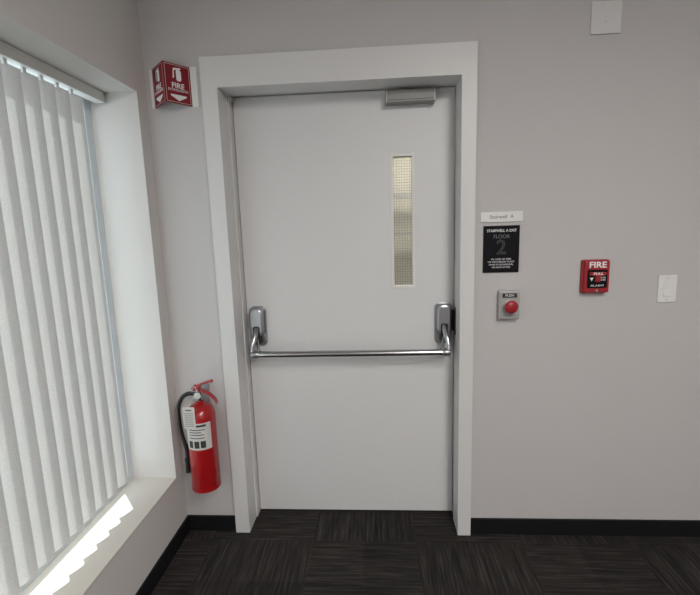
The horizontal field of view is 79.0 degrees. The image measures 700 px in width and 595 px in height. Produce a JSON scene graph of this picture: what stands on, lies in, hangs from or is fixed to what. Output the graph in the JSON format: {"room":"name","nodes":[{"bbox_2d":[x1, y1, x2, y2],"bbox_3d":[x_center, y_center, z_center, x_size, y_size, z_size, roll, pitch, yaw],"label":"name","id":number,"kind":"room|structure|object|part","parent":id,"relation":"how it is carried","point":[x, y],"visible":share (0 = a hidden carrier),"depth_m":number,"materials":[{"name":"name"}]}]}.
{"room":"office corridor","nodes":[
{"label":"office corridor","id":0,"kind":"room"},
{"bbox_2d":[0,0,187,594],"bbox_3d":[-1.164,0.222,-0.400,0.304,2.750,4.850,-1,9,4],"label":"wall","id":1,"kind":"structure","parent":0,"point":[97,43],"depth_m":1.85,"materials":[{"name":"paint"}]},
{"bbox_2d":[0,40,127,594],"bbox_3d":[-1.102,0.155,0.774,0.044,1.695,2.335,-1,9,4],"label":"vertical blinds","id":2,"kind":"object","parent":1,"relation":"attached to","point":[62,449],"visible":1,"depth_m":1.48,"materials":[{"name":"white plastic"}]},
{"bbox_3d":[-1.127,-0.661,0.646,0.044,0.041,2.335,-1,9,4],"label":"head rail","id":3,"kind":"part","parent":2,"relation":"part of","materials":[{"name":"white plastic"}]},
{"bbox_2d":[0,60,133,594],"bbox_3d":[-1.178,0.194,0.774,0.053,1.767,2.372,-1,9,4],"label":"frame","id":4,"kind":"object","parent":1,"relation":"attached to","point":[86,103],"visible":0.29,"depth_m":1.89,"materials":[{"name":"silver metal"}]},
{"bbox_2d":[20,477,176,594],"bbox_3d":[-1.055,1.070,0.906,0.286,0.012,2.373,-1,9,4],"label":"window sill","id":5,"kind":"structure","parent":1,"relation":"attached to","point":[76,569],"depth_m":1.65,"materials":[{"name":"paint"}]},
{"bbox_2d":[135,515,190,594],"bbox_3d":[-0.967,1.536,-0.203,0.011,0.083,4.850,-1,9,4],"label":"baseboard","id":6,"kind":"structure","parent":1,"relation":"attached to","point":[163,562],"depth_m":1.93,"materials":[{"name":"black rubber"}]},
{"bbox_2d":[393,157,411,284],"bbox_3d":[0.373,-0.357,2.988,2.500,2.750,1.710,-1,9,4],"label":"wall","id":7,"kind":"structure","parent":0,"point":[405,262],"depth_m":3.70,"materials":[{"name":"beige paint"}]},
{"bbox_2d":[393,193,411,234],"bbox_3d":[0.402,-0.697,3.566,2.280,0.340,0.040,-1,9,4],"label":"handrail","id":8,"kind":"object","parent":7,"relation":"attached to","point":[407,195],"visible":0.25,"depth_m":3.52,"materials":[{"name":"grey metal"}]},
{"bbox_2d":[137,0,699,519],"bbox_3d":[1.046,-0.220,1.982,4.440,2.750,0.240,-1,9,4],"label":"wall","id":9,"kind":"structure","parent":0,"point":[585,405],"depth_m":1.86,"materials":[{"name":"paint"}]},
{"bbox_2d":[149,60,198,108],"bbox_3d":[-0.771,-0.907,1.809,0.208,0.164,0.092,-1,9,4],"label":"fire extinguisher sign","id":10,"kind":"object","parent":9,"relation":"attached to","point":[169,82],"visible":1,"depth_m":1.82,"materials":[{"name":"red plastic"}]},
{"bbox_3d":[-0.816,-0.906,1.812,0.002,0.160,0.130,-10,12,-41],"label":"panel","id":11,"kind":"part","parent":10,"relation":"part of","materials":[{"name":"red plastic"}]},
{"bbox_3d":[-0.733,-0.907,1.807,0.002,0.160,0.119,7,12,43],"label":"panel","id":12,"kind":"part","parent":10,"relation":"part of","materials":[{"name":"red plastic"}]},
{"bbox_2d":[176,379,220,493],"bbox_3d":[-0.713,0.649,2.015,0.157,0.534,0.140,-10,12,-41],"label":"fire extinguisher","id":13,"kind":"object","parent":9,"relation":"attached to","point":[199,419],"visible":1,"depth_m":1.98,"materials":[{"name":"red metal"}]},
{"bbox_2d":[194,442,199,448],"bbox_3d":[-0.706,0.681,1.958,0.024,0.034,0.001,-1,9,4],"label":"print","id":14,"kind":"object","parent":13,"relation":"attached to","point":[196,444],"depth_m":1.96,"materials":[{"name":"grey paper"}]},
{"bbox_3d":[-0.691,0.404,1.981,0.100,0.041,0.024,-1,9,4],"label":"squeeze lever","id":15,"kind":"part","parent":13,"relation":"part of","materials":[{"name":"red metal"}]},
{"bbox_2d":[200,441,205,447],"bbox_3d":[-0.678,0.680,1.962,0.024,0.034,0.001,-5,10,-21],"label":"print","id":16,"kind":"object","parent":13,"relation":"attached to","point":[202,443],"depth_m":1.96,"materials":[{"name":"grey paper"}]},
{"bbox_3d":[-0.677,0.461,1.989,0.104,0.071,0.024,-1,9,4],"label":"carry handle","id":17,"kind":"part","parent":13,"relation":"part of","materials":[{"name":"red metal"}]},
{"bbox_2d":[198,41,477,534],"bbox_3d":[-0.020,0.052,2.074,1.172,2.248,0.255,-1,9,4],"label":"trim","id":18,"kind":"structure","parent":9,"relation":"attached to","point":[224,78],"depth_m":1.90,"materials":[{"name":"white paint"}]},
{"bbox_2d":[232,87,454,510],"bbox_3d":[-0.004,0.095,2.146,1.032,2.116,0.045,-1,9,4],"label":"leaf","id":19,"kind":"object","parent":9,"relation":"attached to","point":[340,433],"visible":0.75,"depth_m":2.11,"materials":[{"name":"paint"}]},
{"bbox_2d":[249,302,454,358],"bbox_3d":[0.001,0.162,2.073,1.018,0.244,0.118,-1,9,4],"label":"bar","id":20,"kind":"object","parent":19,"relation":"attached to","point":[444,316],"visible":1,"depth_m":2.05,"materials":[{"name":"grey metal"}]},
{"bbox_3d":[-0.470,0.216,2.095,0.031,0.129,0.078,1,9,19],"label":"arm","id":21,"kind":"part","parent":20,"relation":"part of","materials":[{"name":"silver metal"}]},
{"bbox_3d":[-0.452,0.239,2.099,0.020,0.079,0.072,-6,10,-25],"label":"arm","id":22,"kind":"part","parent":20,"relation":"part of","materials":[{"name":"silver metal"}]},
{"bbox_3d":[0.445,0.220,2.043,0.020,0.079,0.072,4,11,32],"label":"arm","id":23,"kind":"part","parent":20,"relation":"part of","materials":[{"name":"silver metal"}]},
{"bbox_3d":[0.462,0.196,2.038,0.031,0.129,0.078,-4,9,-12],"label":"arm","id":24,"kind":"part","parent":20,"relation":"part of","materials":[{"name":"silver metal"}]},
{"bbox_2d":[390,153,414,287],"bbox_3d":[0.253,-0.360,2.034,0.114,0.636,0.004,-1,9,4],"label":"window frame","id":25,"kind":"structure","parent":19,"relation":"attached to","point":[398,154],"depth_m":2.03,"materials":[{"name":"white metal"}]},
{"bbox_2d":[393,156,411,284],"bbox_3d":[0.254,-0.363,2.054,0.092,0.614,0.001,-1,9,4],"label":"wire mesh","id":26,"kind":"object","parent":25,"relation":"in","point":[409,160],"depth_m":2.05,"materials":[{"name":"grey metal"}]},
{"bbox_2d":[385,87,439,105],"bbox_3d":[0.282,-0.910,1.916,0.246,0.066,0.058,-1,9,4],"label":"door closer","id":27,"kind":"object","parent":19,"relation":"attached to","point":[404,96],"depth_m":1.89,"materials":[{"name":"grey paint"}]},
{"bbox_2d":[189,515,699,536],"bbox_3d":[1.131,1.115,2.062,3.912,0.083,0.011,-1,9,4],"label":"baseboard","id":28,"kind":"structure","parent":9,"relation":"attached to","point":[512,526],"depth_m":2.06,"materials":[{"name":"black rubber"}]},
{"bbox_2d":[454,308,455,334],"bbox_3d":[0.503,0.113,2.032,0.002,0.130,0.023,-1,9,4],"label":"strike plate","id":29,"kind":"object","parent":9,"relation":"attached to","point":[455,308],"visible":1,"depth_m":2.03,"materials":[{"name":"grey metal"}]},
{"bbox_2d":[483,225,519,272],"bbox_3d":[0.669,-0.214,1.878,0.156,0.206,0.008,-1,9,4],"label":"sign","id":30,"kind":"object","parent":9,"relation":"attached to","point":[500,243],"visible":1,"depth_m":1.88,"materials":[{"name":"black plastic"}]},
{"bbox_2d":[480,211,522,222],"bbox_3d":[0.663,-0.353,1.857,0.181,0.044,0.007,-1,9,4],"label":"nameplate","id":31,"kind":"object","parent":9,"relation":"attached to","point":[509,216],"visible":1,"depth_m":1.85,"materials":[{"name":"white plastic"}]},
{"bbox_2d":[497,290,519,318],"bbox_3d":[0.708,0.036,1.883,0.090,0.128,0.073,-1,9,4],"label":"button","id":32,"kind":"object","parent":9,"relation":"attached to","point":[507,300],"visible":1,"depth_m":1.88,"materials":[{"name":"grey"}]},
{"bbox_2d":[579,259,609,292],"bbox_3d":[1.073,-0.092,1.854,0.112,0.146,0.049,-1,9,4],"label":"alarm pull station","id":33,"kind":"object","parent":9,"relation":"attached to","point":[594,273],"visible":1,"depth_m":1.84,"materials":[{"name":"red plastic"}]},
{"bbox_3d":[1.072,-0.081,1.841,0.084,0.080,0.002,-1,9,4],"label":"recess panel","id":34,"kind":"part","parent":33,"relation":"part of","materials":[{"name":"black plastic"}]},
{"bbox_3d":[1.071,-0.089,1.835,0.070,0.042,0.008,-1,9,4],"label":"pull handle","id":35,"kind":"part","parent":33,"relation":"part of","materials":[{"name":"red plastic"}]},
{"bbox_2d":[590,0,621,34],"bbox_3d":[1.033,-1.128,1.711,0.118,0.122,0.009,-1,9,4],"label":"blank wall plate","id":36,"kind":"object","parent":9,"relation":"attached to","point":[606,16],"visible":1,"depth_m":1.71,"materials":[{"name":"white paint"}]},
{"bbox_2d":[656,275,677,301],"bbox_3d":[1.392,-0.038,1.862,0.078,0.120,0.012,-1,9,4],"label":"light switch","id":37,"kind":"object","parent":9,"relation":"attached to","point":[667,284],"visible":1,"depth_m":1.86,"materials":[{"name":"white plastic"}]},
{"bbox_2d":[151,509,699,594],"bbox_3d":[0.966,1.441,0.607,4.500,0.100,7.100,-1,9,4],"label":"floor","id":38,"kind":"structure","parent":0,"point":[285,551],"depth_m":1.93,"materials":[{"name":"carpet"}]}
]}

